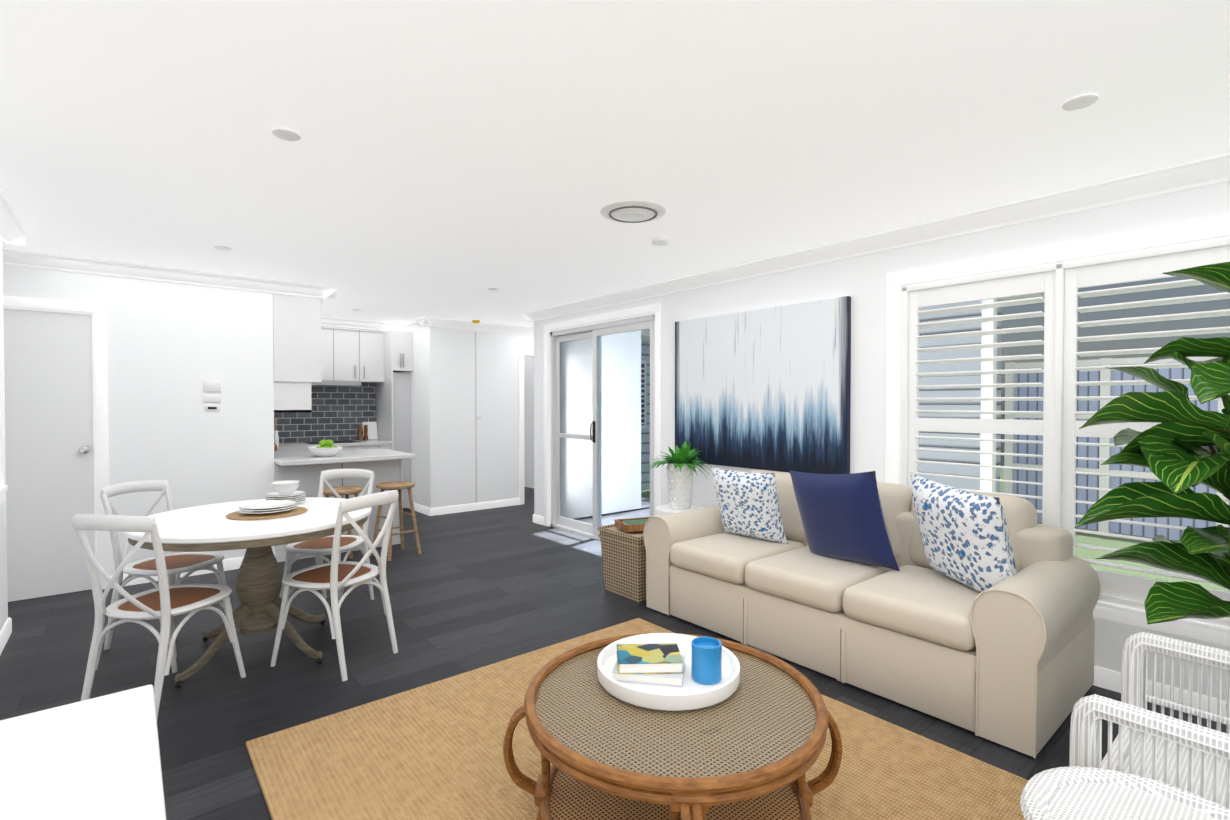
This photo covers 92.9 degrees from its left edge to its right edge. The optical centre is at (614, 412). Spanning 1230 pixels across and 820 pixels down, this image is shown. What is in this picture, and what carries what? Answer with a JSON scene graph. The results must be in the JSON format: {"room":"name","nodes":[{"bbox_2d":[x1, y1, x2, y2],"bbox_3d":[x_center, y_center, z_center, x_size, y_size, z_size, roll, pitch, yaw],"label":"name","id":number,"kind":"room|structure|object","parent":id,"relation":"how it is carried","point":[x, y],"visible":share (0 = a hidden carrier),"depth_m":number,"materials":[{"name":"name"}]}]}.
{"room":"dining room","nodes":[
{"label":"dining room","id":0,"kind":"room"},
{"bbox_2d":[0,249,7,631],"bbox_3d":[-1.322,0.153,0.626,0.120,2.420,7.350,-1,1,-40],"label":"wall","id":1,"kind":"structure","parent":0,"point":[3,577],"depth_m":3.34,"materials":[{"name":"paint"}]},
{"bbox_2d":[0,238,7,504],"bbox_3d":[-3.026,-0.231,2.683,0.150,1.510,1.740,-1,1,-40],"label":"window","id":2,"kind":"structure","parent":1,"relation":"in","point":[3,487],"depth_m":3.34,"materials":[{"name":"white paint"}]},
{"bbox_2d":[0,617,11,654],"bbox_3d":[-1.266,1.317,0.680,0.014,0.092,7.394,-1,1,-40],"label":"baseboard","id":3,"kind":"structure","parent":1,"relation":"attached to","point":[6,631],"depth_m":3.36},
{"bbox_2d":[0,189,31,251],"bbox_3d":[-1.260,-1.011,0.703,0.095,0.095,7.475,-1,1,-40],"label":"crown molding","id":4,"kind":"structure","parent":1,"relation":"attached to","point":[12,232],"depth_m":3.34,"materials":[{"name":"white paint"}]},
{"bbox_2d":[3,265,274,575],"bbox_3d":[-4.052,0.102,4.189,2.800,2.420,0.120,-1,1,-40],"label":"wall","id":5,"kind":"structure","parent":0,"point":[171,347],"depth_m":4.60,"materials":[{"name":"paint"}]},
{"bbox_2d":[3,296,109,601],"bbox_3d":[-4.161,0.259,4.072,0.960,2.110,0.163,-1,1,-40],"label":"door","id":6,"kind":"structure","parent":5,"relation":"attached to","point":[56,415],"depth_m":4.18,"materials":[{"name":"paint"}]},
{"bbox_2d":[3,251,325,298],"bbox_3d":[-3.788,-1.061,4.254,3.070,0.095,0.096,-1,1,-40],"label":"crown molding","id":7,"kind":"structure","parent":5,"relation":"attached to","point":[32,259],"depth_m":4.47,"materials":[{"name":"white paint"}]},
{"bbox_2d":[110,552,274,587],"bbox_3d":[-3.349,1.259,4.706,1.080,0.092,0.014,-1,1,-40],"label":"baseboard","id":8,"kind":"structure","parent":5,"relation":"attached to","point":[233,563],"depth_m":4.73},
{"bbox_2d":[203,381,220,391],"bbox_3d":[-3.273,-0.211,4.749,0.120,0.090,0.011,-1,1,-40],"label":"switch plate","id":9,"kind":"object","parent":5,"relation":"attached to","point":[211,386],"depth_m":4.75,"materials":[{"name":"white plastic"}]},
{"bbox_2d":[203,395,220,402],"bbox_3d":[-3.273,-0.111,4.752,0.120,0.060,0.009,-1,1,-40],"label":"switch plate","id":10,"kind":"object","parent":5,"relation":"attached to","point":[206,398],"depth_m":4.75,"materials":[{"name":"white plastic"}]},
{"bbox_2d":[205,405,219,410],"bbox_3d":[-3.273,-0.036,4.752,0.100,0.050,0.010,-1,1,-40],"label":"switch plate","id":11,"kind":"object","parent":5,"relation":"attached to","point":[207,407],"depth_m":4.75,"materials":[{"name":"white plastic"}]},
{"bbox_2d":[401,322,424,505],"bbox_3d":[-2.634,0.052,7.700,0.120,2.420,0.990,-1,1,-40],"label":"wall","id":12,"kind":"structure","parent":0,"point":[418,373],"depth_m":7.45,"materials":[{"name":"paint"}]},
{"bbox_2d":[321,317,408,331],"bbox_3d":[-3.268,-1.104,7.281,1.370,0.095,0.095,-1,1,-40],"label":"crown molding","id":13,"kind":"structure","parent":12,"relation":"attached to","point":[325,321],"depth_m":7.35,"materials":[{"name":"white paint"}]},
{"bbox_2d":[409,503,427,514],"bbox_3d":[-2.650,1.217,7.632,0.014,0.092,1.120,-1,1,-40],"label":"baseboard","id":14,"kind":"structure","parent":12,"relation":"attached to","point":[419,508],"depth_m":7.39,"materials":[{"name":"white paint"}]},
{"bbox_2d":[425,326,533,507],"bbox_3d":[-1.453,0.049,7.925,2.220,2.420,0.120,-1,1,-40],"label":"closet doors","id":15,"kind":"structure","parent":0,"point":[453,438],"depth_m":7.51,"materials":[{"name":"paint"}]},
{"bbox_2d":[428,498,519,515],"bbox_3d":[-1.787,1.218,7.574,1.264,0.092,0.014,-1,1,-40],"label":"baseboard","id":16,"kind":"structure","parent":15,"relation":"attached to","point":[516,501],"depth_m":7.53,"materials":[{"name":"white paint"}]},
{"bbox_2d":[420,317,533,334],"bbox_3d":[-1.430,-1.112,7.806,2.315,0.095,0.125,-1,1,-40],"label":"crown molding","id":17,"kind":"structure","parent":15,"relation":"attached to","point":[425,321],"depth_m":7.48,"materials":[{"name":"white paint"}]},
{"bbox_2d":[475,332,533,504],"bbox_3d":[-1.219,0.106,8.110,1.605,2.300,0.136,-1,1,-40],"label":"trim","id":18,"kind":"structure","parent":15,"relation":"attached to","point":[522,353],"depth_m":7.97,"materials":[{"name":"white paint"}]},
{"bbox_2d":[524,356,531,487],"bbox_3d":[-1.119,0.029,9.350,0.120,2.420,4.420,-1,1,-40],"label":"wall","id":19,"kind":"structure","parent":0,"point":[527,359],"depth_m":9.63,"materials":[{"name":"paint"}]},
{"bbox_2d":[0,487,1226,819],"bbox_3d":[-1.344,1.357,3.851,7.900,0.080,12.600,-1,1,-40],"label":"floor","id":20,"kind":"structure","parent":0,"point":[474,589],"depth_m":3.29,"materials":[{"name":"black wood"}]},
{"bbox_2d":[0,685,165,819],"bbox_3d":[-0.474,0.952,0.193,0.603,0.835,1.980,-1,1,-40],"label":"sideboard","id":21,"kind":"object","parent":20,"relation":"on","point":[97,758],"visible":1,"depth_m":0.88,"materials":[{"name":"paint"}]},
{"bbox_2d":[72,514,245,718],"bbox_3d":[-2.099,0.879,2.699,0.441,0.916,0.556,0,1,8],"label":"dining chair","id":22,"kind":"object","parent":20,"relation":"on","point":[165,603],"visible":1,"depth_m":2.54,"materials":[{"name":"wood"}]},
{"bbox_2d":[100,480,236,656],"bbox_3d":[-2.607,0.869,3.402,0.556,0.916,0.441,0,1,12],"label":"dining chair","id":23,"kind":"object","parent":20,"relation":"on","point":[178,564],"visible":0.73,"depth_m":3.35,"materials":[{"name":"wood"}]},
{"bbox_2d":[123,497,371,687],"bbox_3d":[-1.966,0.943,3.233,1.150,0.767,1.150,-1,1,-40],"label":"dining table","id":24,"kind":"object","parent":20,"relation":"on","point":[258,583],"visible":0.88,"depth_m":3.12,"materials":[{"name":"white paint"}]},
{"bbox_2d":[226,480,307,519],"bbox_3d":[-1.958,0.490,3.318,0.440,0.134,0.580,-1,1,-40],"label":"dishes","id":25,"kind":"object","parent":24,"relation":"on","point":[284,499],"visible":1,"depth_m":3.26,"materials":[{"name":"ceramic"}]},
{"bbox_2d":[280,469,374,611],"bbox_3d":[-1.899,0.861,3.910,0.442,0.916,0.556,0,1,5],"label":"dining chair","id":26,"kind":"object","parent":20,"relation":"on","point":[317,548],"visible":0.6,"depth_m":3.96,"materials":[{"name":"wood"}]},
{"bbox_2d":[270,490,398,680],"bbox_3d":[-1.474,0.872,3.141,0.556,0.916,0.442,0,1,22],"label":"dining chair","id":27,"kind":"object","parent":20,"relation":"on","point":[334,575],"visible":1,"depth_m":3.04,"materials":[{"name":"wood"}]},
{"bbox_2d":[315,486,362,564],"bbox_3d":[-2.334,0.976,4.999,0.330,0.654,0.330,1,1,40],"label":"bar stool","id":28,"kind":"object","parent":20,"relation":"on","point":[346,491],"visible":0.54,"depth_m":4.97,"materials":[{"name":"brown wood"}]},
{"bbox_2d":[273,293,414,561],"bbox_3d":[-2.874,0.071,6.429,1.874,2.419,2.647,-1,1,-40],"label":"kitchen joinery","id":29,"kind":"object","parent":20,"relation":"on","point":[336,385],"visible":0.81,"depth_m":7.16,"materials":[{"name":"stone"}]},
{"bbox_2d":[306,440,342,456],"bbox_3d":[-2.619,0.320,5.285,0.300,0.151,0.300,-1,1,-40],"label":"bowl","id":30,"kind":"object","parent":29,"relation":"on","point":[325,448],"visible":1,"depth_m":5.22,"materials":[{"name":"ceramic"}]},
{"bbox_2d":[274,418,377,450],"bbox_3d":[-3.327,0.156,6.785,1.539,0.429,1.433,-1,1,-40],"label":"prop","id":31,"kind":"object","parent":29,"relation":"on","point":[369,430],"visible":0.58,"depth_m":7.58,"materials":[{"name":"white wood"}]},
{"bbox_2d":[371,481,421,560],"bbox_3d":[-1.992,0.972,5.324,0.330,0.654,0.330,1,1,40],"label":"bar stool","id":32,"kind":"object","parent":20,"relation":"on","point":[397,485],"visible":0.92,"depth_m":5.32,"materials":[{"name":"brown wood"}]},
{"bbox_2d":[597,524,645,602],"bbox_3d":[0.184,1.077,4.296,0.442,0.468,0.452,-1,1,-40],"label":"wicker basket","id":33,"kind":"object","parent":20,"relation":"on","point":[624,560],"visible":0.4,"depth_m":4.14,"materials":[{"name":"beige wicker"}]},
{"bbox_2d":[615,517,649,531],"bbox_3d":[0.186,0.816,4.274,0.320,0.050,0.220,0,1,-20],"label":"tray","id":34,"kind":"object","parent":33,"relation":"on","point":[631,525],"visible":0.54,"depth_m":4.21,"materials":[{"name":"brown wood"}]},
{"bbox_2d":[245,618,1028,819],"bbox_3d":[0.227,1.338,1.970,2.140,0.012,2.800,-1,1,-40],"label":"rug","id":35,"kind":"object","parent":20,"relation":"on","point":[432,751],"visible":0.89,"depth_m":2.21,"materials":[{"name":"beige wicker"}]},
{"bbox_2d":[503,633,842,819],"bbox_3d":[0.182,1.106,1.865,0.934,0.458,0.934,-1,1,-40],"label":"coffee table","id":36,"kind":"object","parent":35,"relation":"on","point":[751,747],"visible":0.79,"depth_m":1.72,"materials":[{"name":"wicker"}]},
{"bbox_2d":[597,633,739,710],"bbox_3d":[0.180,0.866,1.989,0.480,0.050,0.480,-1,1,-40],"label":"tray","id":37,"kind":"object","parent":36,"relation":"on","point":[691,694],"visible":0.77,"depth_m":1.87,"materials":[{"name":"ceramic"}]},
{"bbox_2d":[612,643,685,686],"bbox_3d":[0.116,0.845,1.973,0.240,0.067,0.185,0,1,8],"label":"books","id":38,"kind":"object","parent":37,"relation":"on","point":[659,664],"visible":0.96,"depth_m":1.91,"materials":[{"name":"multicoloured paper"}]},
{"bbox_2d":[691,637,721,684],"bbox_3d":[0.303,0.819,1.935,0.100,0.120,0.100,-1,1,-40],"label":"candle","id":39,"kind":"object","parent":37,"relation":"on","point":[706,660],"visible":1,"depth_m":1.90,"materials":[{"name":"wax"}]},
{"bbox_2d":[1020,766,1229,819],"bbox_3d":[1.038,1.060,1.106,0.452,0.533,0.452,-1,1,-40],"label":"wicker stool","id":40,"kind":"object","parent":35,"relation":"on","point":[1075,793],"visible":1,"depth_m":1.22,"materials":[{"name":"white wicker"}]},
{"bbox_2d":[655,504,703,514],"bbox_3d":[0.514,1.031,4.617,0.400,0.550,0.400,-1,1,-40],"label":"side table","id":41,"kind":"object","parent":20,"relation":"on","point":[663,509],"visible":0.19,"depth_m":4.56,"materials":[{"name":"paint"}]},
{"bbox_2d":[648,440,710,509],"bbox_3d":[0.458,0.485,4.584,0.458,0.542,0.524,-1,1,-40],"label":"vase","id":42,"kind":"object","parent":41,"relation":"on","point":[680,468],"visible":1,"depth_m":4.54,"materials":[{"name":"ceramic"}]},
{"bbox_2d":[643,466,1099,758],"bbox_3d":[1.260,0.804,3.367,0.955,1.016,2.247,-1,1,-40],"label":"sofa","id":43,"kind":"object","parent":20,"relation":"on","point":[971,611],"visible":1,"depth_m":2.85,"materials":[{"name":"fabric"}]},
{"bbox_2d":[1069,632,1229,808],"bbox_3d":[1.597,0.935,1.338,0.655,0.835,0.772,-1,1,-40],"label":"wicker chair","id":44,"kind":"object","parent":20,"relation":"on","point":[1190,756],"visible":0.83,"depth_m":1.52,"materials":[{"name":"white wicker"}]},
{"bbox_2d":[1074,262,1229,709],"bbox_3d":[2.273,0.421,1.999,1.058,1.845,1.031,-1,1,-40],"label":"potted plant","id":45,"kind":"object","parent":20,"relation":"on","point":[1181,448],"visible":1,"depth_m":2.07,"materials":[{"name":"plant"}]},
{"bbox_2d":[0,0,1229,326],"bbox_3d":[-1.344,-1.152,3.815,7.900,0.100,12.600,-1,1,-40],"label":"ceiling","id":46,"kind":"structure","parent":0,"point":[450,158],"depth_m":2.22,"materials":[{"name":"paint"}]},
{"bbox_2d":[214,245,231,250],"bbox_3d":[-2.614,-1.097,3.901,0.099,0.011,0.099,1,1,44],"label":"recessed light","id":47,"kind":"object","parent":46,"relation":"in","point":[220,247],"depth_m":3.88,"materials":[{"name":"white paint"}]},
{"bbox_2d":[272,128,300,140],"bbox_3d":[-1.270,-1.074,2.262,0.099,0.011,0.099,1,1,44],"label":"recessed light","id":48,"kind":"object","parent":46,"relation":"in","point":[285,134],"depth_m":2.25,"materials":[{"name":"white paint"}]},
{"bbox_2d":[325,286,337,299],"bbox_3d":[-3.203,-1.087,6.038,0.095,0.095,2.085,-1,1,-40],"label":"crown molding","id":49,"kind":"structure","parent":46,"relation":"attached to","point":[330,292],"depth_m":5.26,"materials":[{"name":"white paint"}]},
{"bbox_2d":[600,201,665,222],"bbox_3d":[0.099,-1.079,3.197,0.360,0.030,0.360,-1,1,-40],"label":"ceiling vent","id":50,"kind":"object","parent":46,"relation":"in","point":[632,211],"visible":1,"depth_m":3.14,"materials":[{"name":"white paint"}]},
{"bbox_2d":[652,236,668,245],"bbox_3d":[0.286,-1.083,3.706,0.109,0.035,0.109,1,1,44],"label":"smoke detector","id":51,"kind":"object","parent":46,"relation":"attached to","point":[660,241],"depth_m":3.67,"materials":[{"name":"white paint"}]},
{"bbox_2d":[1062,94,1098,109],"bbox_3d":[1.605,-1.070,2.018,0.099,0.011,0.099,1,1,44],"label":"recessed light","id":52,"kind":"object","parent":46,"relation":"in","point":[1073,103],"depth_m":2.01,"materials":[{"name":"white paint"}]},
{"bbox_2d":[532,181,1229,700],"bbox_3d":[1.769,0.110,3.632,0.120,2.420,8.300,-1,1,-40],"label":"wall","id":53,"kind":"structure","parent":0,"point":[860,281],"depth_m":3.87,"materials":[{"name":"paint"}]},
{"bbox_2d":[533,514,543,522],"bbox_3d":[-0.391,1.223,7.260,1.464,0.092,0.014,-1,1,-40],"label":"baseboard","id":54,"kind":"structure","parent":53,"relation":"attached to","point":[536,518],"depth_m":6.72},
{"bbox_2d":[544,303,660,540],"bbox_3d":[-0.154,0.158,5.916,0.143,2.260,1.870,-1,1,-40],"label":"sliding door","id":55,"kind":"structure","parent":53,"relation":"attached to","point":[554,434],"depth_m":6.03,"materials":[{"name":"white metal"}]},
{"bbox_2d":[675,296,850,473],"bbox_3d":[1.022,-0.171,4.392,0.042,1.180,1.550,-1,1,-40],"label":"painting","id":56,"kind":"object","parent":53,"relation":"attached to","point":[769,389],"visible":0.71,"depth_m":4.24},
{"bbox_2d":[522,152,1229,322],"bbox_3d":[1.617,-1.052,3.629,0.095,0.095,8.275,-1,1,-40],"label":"crown molding","id":57,"kind":"structure","parent":53,"relation":"attached to","point":[1206,171],"depth_m":3.27,"materials":[{"name":"white paint"}]},
{"bbox_2d":[885,216,1229,646],"bbox_3d":[2.522,0.079,2.697,0.158,1.840,2.510,-1,1,-40],"label":"window","id":58,"kind":"structure","parent":53,"relation":"in","point":[1177,235],"depth_m":2.97,"materials":[{"name":"white metal"}]},
{"bbox_2d":[901,238,1229,626],"bbox_3d":[2.508,0.085,2.685,0.088,1.658,2.316,-1,1,-40],"label":"window shutters","id":59,"kind":"object","parent":58,"relation":"attached to","point":[1058,426],"visible":0.58,"depth_m":2.95,"materials":[{"name":"white paint"}]},
{"bbox_2d":[1093,666,1226,716],"bbox_3d":[2.353,1.286,2.846,0.014,0.092,6.080,-1,1,-40],"label":"baseboard","id":60,"kind":"structure","parent":53,"relation":"attached to","point":[1106,678],"depth_m":2.68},
{"label":"outside","id":61,"kind":"structure","parent":0,"visible":0},
{"bbox_2d":[579,498,649,525],"bbox_3d":[0.420,1.312,7.019,2.130,0.040,4.400,-1,1,-40],"label":"deck","id":62,"kind":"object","parent":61,"point":[632,514],"depth_m":7.31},
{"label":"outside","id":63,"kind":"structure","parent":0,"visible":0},
{"bbox_2d":[641,468,1229,591],"bbox_3d":[5.745,1.370,8.601,12.330,0.040,26.000,-1,1,-40],"label":"lawn","id":64,"kind":"structure","parent":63,"point":[1101,541],"depth_m":5.80,"materials":[{"name":"green plant"}]},
{"bbox_2d":[641,329,649,489],"bbox_3d":[-1.322,-0.343,11.599,1.900,3.300,6.300,-1,1,-40],"label":"house","id":65,"kind":"structure","parent":64,"relation":"on","point":[645,414],"depth_m":10.10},
{"bbox_2d":[918,293,1044,491],"bbox_3d":[2.601,-0.065,7.844,1.500,2.850,4.900,-1,1,-40],"label":"house","id":66,"kind":"structure","parent":64,"relation":"on","point":[973,471],"depth_m":6.82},
{"bbox_2d":[1004,357,1229,539],"bbox_3d":[7.813,0.412,4.217,0.160,2.000,8.640,-1,1,-40],"label":"fence","id":67,"kind":"object","parent":64,"relation":"on","point":[1099,481],"visible":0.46,"depth_m":6.83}
]}

